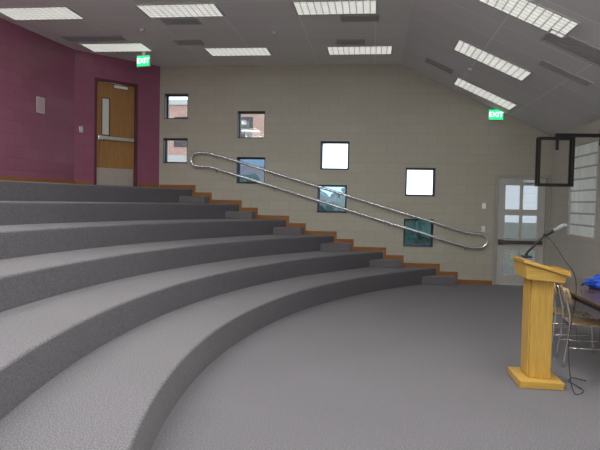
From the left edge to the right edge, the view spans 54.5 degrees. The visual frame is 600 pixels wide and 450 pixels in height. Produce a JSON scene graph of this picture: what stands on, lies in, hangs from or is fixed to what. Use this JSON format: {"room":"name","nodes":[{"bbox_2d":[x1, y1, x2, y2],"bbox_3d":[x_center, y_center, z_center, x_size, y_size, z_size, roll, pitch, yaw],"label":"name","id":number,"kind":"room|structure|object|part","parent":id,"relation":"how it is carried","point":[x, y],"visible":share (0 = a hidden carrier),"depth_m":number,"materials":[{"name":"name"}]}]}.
{"room":"lecture hall","nodes":[
{"label":"lecture hall","id":0,"kind":"room"},
{"bbox_2d":[0,18,74,180],"bbox_3d":[-5.135,-1.127,8.706,0.200,4.550,5.504,2,2,13],"label":"wall","id":1,"kind":"structure","parent":0,"point":[33,144],"depth_m":10.21,"materials":[{"name":"purple paint"}]},
{"bbox_2d":[0,176,74,183],"bbox_3d":[-5.036,-0.725,8.697,0.019,0.090,5.504,2,2,13],"label":"baseboard","id":2,"kind":"structure","parent":1,"relation":"attached to","point":[9,178],"depth_m":10.23,"materials":[{"name":"orange wood"}]},
{"bbox_2d":[36,96,44,113],"bbox_3d":[-4.604,-2.126,10.343,0.018,0.280,0.220,2,2,13],"label":"wall sign","id":3,"kind":"object","parent":1,"relation":"attached to","point":[40,102],"visible":1,"depth_m":10.33,"materials":[{"name":"white paint"}]},
{"bbox_2d":[74,50,159,186],"bbox_3d":[-3.796,-1.232,12.068,1.854,4.550,0.200,-1,3,-43],"label":"wall","id":4,"kind":"structure","parent":0,"point":[88,66],"depth_m":11.87,"materials":[{"name":"purple paint"}]},
{"bbox_2d":[75,181,91,184],"bbox_3d":[-4.267,-0.819,11.494,0.330,0.090,0.019,-1,3,-43],"label":"baseboard","id":5,"kind":"structure","parent":4,"relation":"attached to","point":[76,182],"depth_m":11.49,"materials":[{"name":"orange wood"}]},
{"bbox_2d":[94,77,137,186],"bbox_3d":[-3.786,-1.863,11.964,0.940,2.160,0.190,-1,3,-43],"label":"door","id":6,"kind":"structure","parent":4,"relation":"in","point":[116,102],"depth_m":11.96,"materials":[{"name":"brown wood"}]},
{"bbox_3d":[-3.950,-2.196,11.826,0.150,0.730,0.008,-1,3,-43],"label":"glass pane","id":7,"kind":"part","parent":6,"relation":"part of","materials":[{"name":"glass"}]},
{"bbox_3d":[-3.806,-0.989,12.001,0.792,0.350,0.004,-1,3,-43],"label":"kick plate","id":8,"kind":"part","parent":6,"relation":"part of","materials":[{"name":"silver metal"}]},
{"bbox_2d":[139,183,158,187],"bbox_3d":[-3.231,-0.836,12.475,0.444,0.090,0.019,-1,3,-43],"label":"baseboard","id":9,"kind":"structure","parent":4,"relation":"attached to","point":[140,184],"depth_m":12.47,"materials":[{"name":"orange wood"}]},
{"bbox_2d":[0,0,412,66],"bbox_3d":[-2.519,-3.093,4.735,7.290,0.001,15.800,1,2,7],"label":"ceiling","id":10,"kind":"structure","parent":0,"point":[300,39],"depth_m":9.79,"materials":[{"name":"tile"}]},
{"bbox_2d":[0,6,85,20],"bbox_3d":[-4.045,-3.284,9.050,1.210,0.016,0.600,1,2,7],"label":"recessed light","id":11,"kind":"object","parent":10,"relation":"in","point":[29,12],"visible":1,"depth_m":9.04,"materials":[{"name":"white paint"}]},
{"bbox_2d":[61,35,126,41],"bbox_3d":[-3.675,-3.331,10.415,1.100,0.014,0.300,1,2,7],"label":"ceiling vent","id":12,"kind":"object","parent":10,"relation":"in","point":[108,37],"visible":1,"depth_m":10.41,"materials":[{"name":"grey metal"}]},
{"bbox_2d":[79,42,153,51],"bbox_3d":[-3.453,-3.348,10.992,1.210,0.016,0.600,1,2,7],"label":"recessed light","id":13,"kind":"object","parent":10,"relation":"in","point":[122,46],"visible":1,"depth_m":10.96,"materials":[{"name":"white paint"}]},
{"bbox_2d":[137,51,150,66],"bbox_3d":[-3.014,-3.204,11.241,0.300,0.309,0.049,2,2,18],"label":"exit sign","id":14,"kind":"object","parent":10,"relation":"hanging from","point":[144,60],"visible":1,"depth_m":11.22,"materials":[{"name":"white paint"}]},
{"bbox_3d":[-3.020,-3.159,11.225,0.276,0.196,0.004,2,2,18],"label":"lit panel","id":15,"kind":"part","parent":14,"relation":"part of","materials":[{"name":"green plastic"}]},
{"bbox_2d":[134,2,224,17],"bbox_3d":[-1.793,-3.226,8.774,1.210,0.016,0.600,1,2,7],"label":"recessed light","id":16,"kind":"object","parent":10,"relation":"in","point":[169,10],"visible":1,"depth_m":8.75,"materials":[{"name":"white paint"}]},
{"bbox_2d":[160,18,201,24],"bbox_3d":[-1.898,-3.250,9.310,0.600,0.014,0.300,1,2,7],"label":"ceiling vent","id":17,"kind":"object","parent":10,"relation":"in","point":[168,21],"visible":1,"depth_m":9.31,"materials":[{"name":"grey metal"}]},
{"bbox_2d":[173,40,204,45],"bbox_3d":[-2.005,-3.302,10.562,0.500,0.014,0.300,1,2,7],"label":"ceiling vent","id":18,"kind":"object","parent":10,"relation":"in","point":[178,42],"visible":1,"depth_m":10.54,"materials":[{"name":"grey metal"}]},
{"bbox_2d":[203,47,272,55],"bbox_3d":[-1.171,-3.305,11.114,1.210,0.016,0.600,1,2,7],"label":"recessed light","id":19,"kind":"object","parent":10,"relation":"in","point":[213,51],"visible":1,"depth_m":11.09,"materials":[{"name":"white paint"}]},
{"bbox_2d":[292,0,377,14],"bbox_3d":[0.519,-3.166,8.490,1.210,0.016,0.600,1,2,7],"label":"recessed light","id":20,"kind":"object","parent":10,"relation":"in","point":[309,7],"visible":1,"depth_m":8.47,"materials":[{"name":"white paint"}]},
{"bbox_2d":[336,39,364,44],"bbox_3d":[0.895,-3.231,10.307,0.500,0.014,0.300,1,2,7],"label":"ceiling vent","id":21,"kind":"object","parent":10,"relation":"in","point":[350,41],"visible":1,"depth_m":10.30,"materials":[{"name":"grey metal"}]},
{"bbox_2d":[326,45,392,54],"bbox_3d":[1.111,-3.246,10.834,1.210,0.016,0.600,1,2,7],"label":"recessed light","id":22,"kind":"object","parent":10,"relation":"in","point":[365,49],"visible":1,"depth_m":10.81,"materials":[{"name":"white paint"}]},
{"bbox_2d":[340,14,379,21],"bbox_3d":[0.920,-3.177,8.965,0.600,0.014,0.300,1,2,7],"label":"ceiling vent","id":23,"kind":"object","parent":10,"relation":"in","point":[344,18],"visible":1,"depth_m":8.96,"materials":[{"name":"grey metal"}]},
{"bbox_2d":[159,65,552,280],"bbox_3d":[1.005,-1.139,12.261,8.150,4.550,0.250,1,2,7],"label":"wall","id":24,"kind":"structure","parent":0,"point":[393,119],"depth_m":12.08,"materials":[{"name":"beige paint"}]},
{"bbox_2d":[163,138,187,162],"bbox_3d":[-2.678,-1.607,12.658,0.540,0.540,0.192,1,2,7],"label":"window","id":25,"kind":"structure","parent":24,"relation":"in","point":[165,140],"depth_m":12.69,"materials":[{"name":"brown metal"}]},
{"bbox_2d":[164,94,187,118],"bbox_3d":[-2.648,-2.556,12.619,0.520,0.540,0.192,1,2,7],"label":"window","id":26,"kind":"structure","parent":24,"relation":"in","point":[167,96],"depth_m":12.63,"materials":[{"name":"brown metal"}]},
{"bbox_2d":[237,111,264,137],"bbox_3d":[-1.024,-2.129,12.434,0.590,0.570,0.192,1,2,7],"label":"window","id":27,"kind":"structure","parent":24,"relation":"in","point":[239,112],"depth_m":12.43,"materials":[{"name":"brown metal"}]},
{"bbox_2d":[237,157,264,183],"bbox_3d":[-1.035,-1.165,12.471,0.610,0.560,0.192,1,2,7],"label":"window","id":28,"kind":"structure","parent":24,"relation":"in","point":[238,158],"depth_m":12.47,"materials":[{"name":"brown metal"}]},
{"bbox_2d":[159,184,491,284],"bbox_3d":[0.430,0.168,12.243,7.040,1.914,0.021,1,2,7],"label":"baseboard","id":29,"kind":"structure","parent":24,"relation":"attached to","point":[424,265],"depth_m":12.21,"materials":[{"name":"orange wood"}]},
{"bbox_2d":[317,185,346,212],"bbox_3d":[0.680,-0.551,12.281,0.610,0.580,0.192,1,2,7],"label":"window","id":30,"kind":"structure","parent":24,"relation":"in","point":[345,186],"depth_m":12.29,"materials":[{"name":"brown metal"}]},
{"bbox_2d":[190,141,487,250],"bbox_3d":[0.739,-0.638,12.212,6.228,2.217,0.308,1,2,7],"label":"handrail","id":31,"kind":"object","parent":24,"relation":"in","point":[322,142],"depth_m":12.10,"materials":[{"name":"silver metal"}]},
{"bbox_3d":[0.726,-0.510,12.128,6.228,1.966,0.128,1,2,7],"label":"handrail","id":32,"kind":"part","parent":31,"relation":"part of","materials":[{"name":"silver metal"}]},
{"bbox_2d":[403,219,433,246],"bbox_3d":[2.447,0.160,12.089,0.600,0.570,0.192,1,2,7],"label":"window","id":33,"kind":"structure","parent":24,"relation":"in","point":[431,239],"depth_m":12.10,"materials":[{"name":"brown metal"}]},
{"bbox_2d":[405,168,435,195],"bbox_3d":[2.479,-0.884,12.047,0.600,0.580,0.192,1,2,7],"label":"window","id":34,"kind":"structure","parent":24,"relation":"in","point":[433,169],"depth_m":12.05,"materials":[{"name":"brown metal"}]},
{"bbox_2d":[488,109,503,120],"bbox_3d":[3.933,-2.212,11.707,0.300,0.220,0.049,1,2,7],"label":"exit sign","id":35,"kind":"object","parent":24,"relation":"attached to","point":[493,114],"visible":0.94,"depth_m":11.69,"materials":[{"name":"white paint"}]},
{"bbox_2d":[492,174,550,284],"bbox_3d":[4.459,0.108,11.804,1.060,2.240,0.180,1,2,7],"label":"door","id":36,"kind":"structure","parent":24,"relation":"in","point":[521,209],"depth_m":11.79,"materials":[{"name":"grey paint"}]},
{"bbox_3d":[4.460,0.105,11.807,0.632,1.806,0.006,1,2,7],"label":"glass pane","id":37,"kind":"part","parent":36,"relation":"part of","materials":[{"name":"clear glass"}]},
{"bbox_2d":[150,284,599,449],"bbox_3d":[-0.997,1.495,4.716,10.550,0.200,15.800,1,2,7],"label":"floor","id":38,"kind":"structure","parent":0,"point":[422,366],"depth_m":5.17,"materials":[{"name":"grey carpet"}]},
{"bbox_2d":[0,180,192,202],"bbox_3d":[-4.007,0.402,5.052,3.615,1.829,15.388,1,2,7],"label":"tier","id":39,"kind":"object","parent":38,"relation":"on","point":[9,190],"visible":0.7,"depth_m":10.16,"materials":[{"name":"carpet"}]},
{"bbox_2d":[0,201,238,224],"bbox_3d":[-3.387,0.574,4.889,3.413,1.524,15.510,1,2,3],"label":"tier","id":40,"kind":"object","parent":38,"relation":"on","point":[11,212],"visible":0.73,"depth_m":9.33,"materials":[{"name":"carpet"}]},
{"bbox_2d":[179,196,208,203],"bbox_3d":[-2.247,-0.538,12.385,0.544,0.152,0.340,1,2,7],"label":"step block","id":41,"kind":"object","parent":40,"relation":"on","point":[182,199],"visible":0.95,"depth_m":12.22,"materials":[{"name":"carpet"}]},
{"bbox_2d":[0,219,285,259],"bbox_3d":[-2.413,0.752,4.755,3.638,1.219,15.532,1,2,2],"label":"tier","id":42,"kind":"object","parent":38,"relation":"on","point":[22,240],"visible":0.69,"depth_m":8.43,"materials":[{"name":"carpet"}]},
{"bbox_2d":[225,211,254,218],"bbox_3d":[-1.255,-0.208,12.274,0.562,0.152,0.340,1,2,7],"label":"step block","id":43,"kind":"object","parent":42,"relation":"on","point":[228,214],"visible":1,"depth_m":12.11,"materials":[{"name":"carpet"}]},
{"bbox_2d":[0,235,333,311],"bbox_3d":[-1.441,0.931,4.614,3.878,0.914,15.558,1,2,1],"label":"tier","id":44,"kind":"object","parent":38,"relation":"on","point":[24,280],"visible":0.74,"depth_m":7.25,"materials":[{"name":"carpet"}]},
{"bbox_2d":[273,227,302,234],"bbox_3d":[-0.249,0.123,12.162,0.582,0.152,0.340,1,2,7],"label":"step block","id":45,"kind":"object","parent":44,"relation":"on","point":[276,230],"visible":1,"depth_m":12.00,"materials":[{"name":"carpet"}]},
{"bbox_2d":[0,250,382,420],"bbox_3d":[-0.463,1.110,4.460,4.208,0.609,15.602,1,2,1],"label":"tier","id":46,"kind":"object","parent":38,"relation":"on","point":[40,339],"visible":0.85,"depth_m":5.58,"materials":[{"name":"carpet"}]},
{"bbox_2d":[320,243,350,251],"bbox_3d":[0.739,0.453,12.052,0.608,0.152,0.340,1,2,7],"label":"step block","id":47,"kind":"object","parent":46,"relation":"on","point":[346,247],"visible":1,"depth_m":11.89,"materials":[{"name":"carpet"}]},
{"bbox_2d":[0,267,436,449],"bbox_3d":[0.573,1.292,4.269,4.690,0.304,15.685,1,2,-1],"label":"tier","id":48,"kind":"object","parent":38,"relation":"on","point":[120,395],"visible":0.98,"depth_m":4.65,"materials":[{"name":"carpet"}]},
{"bbox_2d":[369,259,400,267],"bbox_3d":[1.743,0.784,11.940,0.640,0.152,0.340,1,2,7],"label":"step block","id":49,"kind":"object","parent":48,"relation":"on","point":[377,263],"visible":1,"depth_m":11.78,"materials":[{"name":"carpet"}]},
{"bbox_2d":[422,275,456,284],"bbox_3d":[2.803,1.116,11.821,0.684,0.152,0.340,1,2,7],"label":"step block","id":50,"kind":"object","parent":38,"relation":"on","point":[436,279],"visible":1,"depth_m":11.66,"materials":[{"name":"carpet"}]},
{"bbox_2d":[507,255,570,389],"bbox_3d":[2.175,0.866,5.344,0.400,1.137,0.510,1,2,7],"label":"lectern","id":51,"kind":"object","parent":38,"relation":"on","point":[534,371],"visible":1,"depth_m":5.21,"materials":[{"name":"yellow wood"}]},
{"bbox_3d":[2.074,0.923,5.359,0.011,0.860,0.230,1,2,7],"label":"panel","id":52,"kind":"part","parent":51,"relation":"part of","materials":[{"name":"brown wood"}]},
{"bbox_2d":[521,223,566,257],"bbox_3d":[2.208,0.141,5.275,0.374,0.322,0.106,1,2,7],"label":"microphone","id":53,"kind":"object","parent":51,"relation":"on","point":[562,226],"visible":1,"depth_m":5.24,"materials":[{"name":"black plastic"}]},
{"bbox_2d":[546,236,585,394],"bbox_3d":[2.474,0.778,5.202,0.450,1.346,0.364,0,2,-25],"label":"cable","id":54,"kind":"object","parent":38,"relation":"on","point":[546,236],"visible":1,"depth_m":5.04,"materials":[{"name":"black plastic"}]},
{"bbox_2d":[551,282,594,353],"bbox_3d":[2.986,1.006,6.572,0.505,0.790,0.420,1,2,1],"label":"chair","id":55,"kind":"object","parent":38,"relation":"on","point":[557,310],"visible":0.5,"depth_m":6.40,"materials":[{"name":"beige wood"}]},
{"bbox_3d":[2.772,1.014,6.397,0.085,0.779,0.060,1,2,1],"label":"leg","id":56,"kind":"part","parent":55,"relation":"part of","materials":[{"name":"silver metal"}]},
{"bbox_3d":[2.792,0.694,6.565,0.095,0.173,0.380,1,2,1],"label":"backrest","id":57,"kind":"part","parent":55,"relation":"part of","materials":[{"name":"beige wood"}]},
{"bbox_3d":[3.018,0.981,6.571,0.402,0.042,0.404,1,2,1],"label":"seat","id":58,"kind":"part","parent":55,"relation":"part of","materials":[{"name":"beige wood"}]},
{"bbox_3d":[3.182,1.176,6.751,0.121,0.443,0.028,0,2,-20],"label":"leg","id":59,"kind":"part","parent":55,"relation":"part of","materials":[{"name":"silver metal"}]},
{"bbox_3d":[3.174,1.190,6.398,0.121,0.443,0.028,2,2,23],"label":"leg","id":60,"kind":"part","parent":55,"relation":"part of","materials":[{"name":"silver metal"}]},
{"bbox_2d":[552,278,599,341],"bbox_3d":[3.153,1.057,6.001,0.810,0.744,2.300,1,2,7],"label":"table","id":61,"kind":"object","parent":38,"relation":"on","point":[590,297],"visible":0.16,"depth_m":5.96,"materials":[{"name":"laminate"}]},
{"bbox_2d":[581,274,599,288],"bbox_3d":[3.206,0.599,6.181,0.434,0.149,0.326,1,2,7],"label":"bag","id":62,"kind":"object","parent":61,"relation":"on","point":[594,282],"visible":1,"depth_m":6.12,"materials":[{"name":"blue fabric"}]},
{"bbox_2d":[555,285,599,366],"bbox_3d":[2.909,1.029,5.952,0.505,0.790,0.420,2,2,14],"label":"chair","id":63,"kind":"object","parent":38,"relation":"on","point":[593,322],"visible":0.98,"depth_m":5.95,"materials":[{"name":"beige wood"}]},
{"bbox_3d":[2.748,1.022,6.178,0.085,0.779,0.060,2,2,14],"label":"leg","id":64,"kind":"part","parent":63,"relation":"part of","materials":[{"name":"silver metal"}]},
{"bbox_3d":[2.662,1.034,5.828,0.085,0.779,0.060,2,2,14],"label":"leg","id":65,"kind":"part","parent":63,"relation":"part of","materials":[{"name":"silver metal"}]},
{"bbox_3d":[2.721,0.715,5.988,0.095,0.173,0.380,2,2,14],"label":"backrest","id":66,"kind":"part","parent":63,"relation":"part of","materials":[{"name":"beige wood"}]},
{"bbox_3d":[2.940,1.004,5.944,0.402,0.042,0.404,2,2,14],"label":"seat","id":67,"kind":"part","parent":63,"relation":"part of","materials":[{"name":"beige wood"}]},
{"bbox_2d":[400,0,599,136],"bbox_3d":[2.724,-2.177,4.120,3.310,1.561,15.800,1,2,7],"label":"ceiling","id":68,"kind":"structure","parent":0,"point":[549,102],"depth_m":8.63,"materials":[{"name":"paint"}]},
{"bbox_2d":[425,57,453,73],"bbox_3d":[2.533,-2.898,10.621,0.503,0.247,0.300,1,2,7],"label":"ceiling vent","id":69,"kind":"object","parent":68,"relation":"in","point":[427,60],"visible":1,"depth_m":10.61,"materials":[{"name":"grey metal"}]},
{"bbox_2d":[453,77,517,109],"bbox_3d":[3.472,-2.467,10.974,1.101,0.531,0.600,1,2,7],"label":"ceiling light","id":70,"kind":"object","parent":68,"relation":"attached to","point":[459,82],"visible":1,"depth_m":10.94,"materials":[{"name":"white paint"}]},
{"bbox_2d":[453,38,532,81],"bbox_3d":[2.946,-2.531,8.970,1.101,0.531,0.600,1,2,7],"label":"ceiling light","id":71,"kind":"object","parent":68,"relation":"attached to","point":[461,46],"visible":1,"depth_m":8.94,"materials":[{"name":"white paint"}]},
{"bbox_2d":[477,0,580,38],"bbox_3d":[2.581,-2.493,6.748,1.101,0.531,0.600,1,2,7],"label":"ceiling light","id":72,"kind":"object","parent":68,"relation":"attached to","point":[530,12],"visible":1,"depth_m":6.75,"materials":[{"name":"white paint"}]},
{"bbox_2d":[537,60,593,86],"bbox_3d":[3.657,-2.088,8.041,0.684,0.333,0.250,1,2,7],"label":"ceiling vent","id":73,"kind":"object","parent":68,"relation":"in","point":[558,70],"visible":1,"depth_m":8.03,"materials":[{"name":"grey metal"}]},
{"bbox_2d":[540,28,599,67],"bbox_3d":[3.436,-2.102,7.060,0.910,0.439,0.500,1,2,7],"label":"ceiling vent","id":74,"kind":"object","parent":68,"relation":"in","point":[573,46],"visible":1,"depth_m":7.11,"materials":[{"name":"grey metal"}]},
{"bbox_2d":[549,120,599,277],"bbox_3d":[4.197,-0.021,4.017,0.250,3.100,15.400,1,2,7],"label":"wall","id":75,"kind":"structure","parent":0,"point":[582,254],"depth_m":10.61,"materials":[{"name":"beige paint"}]},
{"bbox_2d":[534,133,599,186],"bbox_3d":[4.230,-1.056,9.124,0.978,0.912,0.254,1,2,7],"label":"wall bracket","id":76,"kind":"object","parent":75,"relation":"attached to","point":[571,137],"visible":1,"depth_m":9.13,"materials":[{"name":"black metal"}]},
{"bbox_2d":[536,185,573,186],"bbox_3d":[4.008,-0.613,9.209,0.540,0.011,0.174,1,2,7],"label":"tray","id":77,"kind":"object","parent":76,"relation":"on","point":[536,185],"depth_m":9.13,"materials":[{"name":"black metal"}]},
{"bbox_3d":[4.340,-1.297,9.100,0.710,0.255,0.070,1,2,7],"label":"support arm","id":78,"kind":"part","parent":76,"relation":"part of","materials":[{"name":"black plastic"}]},
{"bbox_2d":[569,140,597,238],"bbox_3d":[4.891,-0.591,9.960,0.090,1.600,1.300,1,2,7],"label":"window","id":79,"kind":"structure","parent":75,"relation":"in","point":[583,194],"depth_m":9.93,"materials":[{"name":"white glass"}]},
{"label":"outside","id":80,"kind":"structure","parent":0,"visible":0},
{"bbox_3d":[0.056,0.287,41.576,70.000,0.150,57.540,1,2,7],"label":"lawn","id":81,"kind":"structure","parent":80,"visible":0},
{"bbox_2d":[168,100,264,181],"bbox_3d":[-9.806,-3.772,38.380,17.200,7.800,6.200,1,2,7],"label":"brick building","id":82,"kind":"structure","parent":81,"relation":"on","point":[252,125],"depth_m":34.54,"materials":[{"name":"brick"}]},
{"bbox_2d":[240,173,259,181],"bbox_3d":[-2.065,-0.454,20.834,1.669,2.868,1.766,0,3,-29],"label":"shrub","id":83,"kind":"object","parent":81,"relation":"on","point":[255,176],"visible":0.02,"depth_m":20.72,"materials":[{"name":"green plant"}]},
{"bbox_2d":[320,189,332,210],"bbox_3d":[-0.039,0.003,17.551,1.627,2.301,2.086,0,3,-34],"label":"shrub","id":84,"kind":"object","parent":81,"relation":"on","point":[324,196],"visible":0.02,"depth_m":16.93,"materials":[{"name":"green plant"}]},
{"bbox_2d":[330,187,344,210],"bbox_3d":[1.915,-0.330,21.268,1.927,2.754,1.941,1,2,7],"label":"shrub","id":85,"kind":"object","parent":81,"relation":"on","point":[340,201],"visible":0.06,"depth_m":20.80,"materials":[{"name":"green plant"}]},
{"bbox_2d":[405,220,430,244],"bbox_3d":[3.358,0.339,16.309,1.299,1.876,1.696,-1,3,-44],"label":"shrub","id":86,"kind":"object","parent":81,"relation":"on","point":[411,237],"visible":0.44,"depth_m":15.85,"materials":[{"name":"green plant"}]}
]}

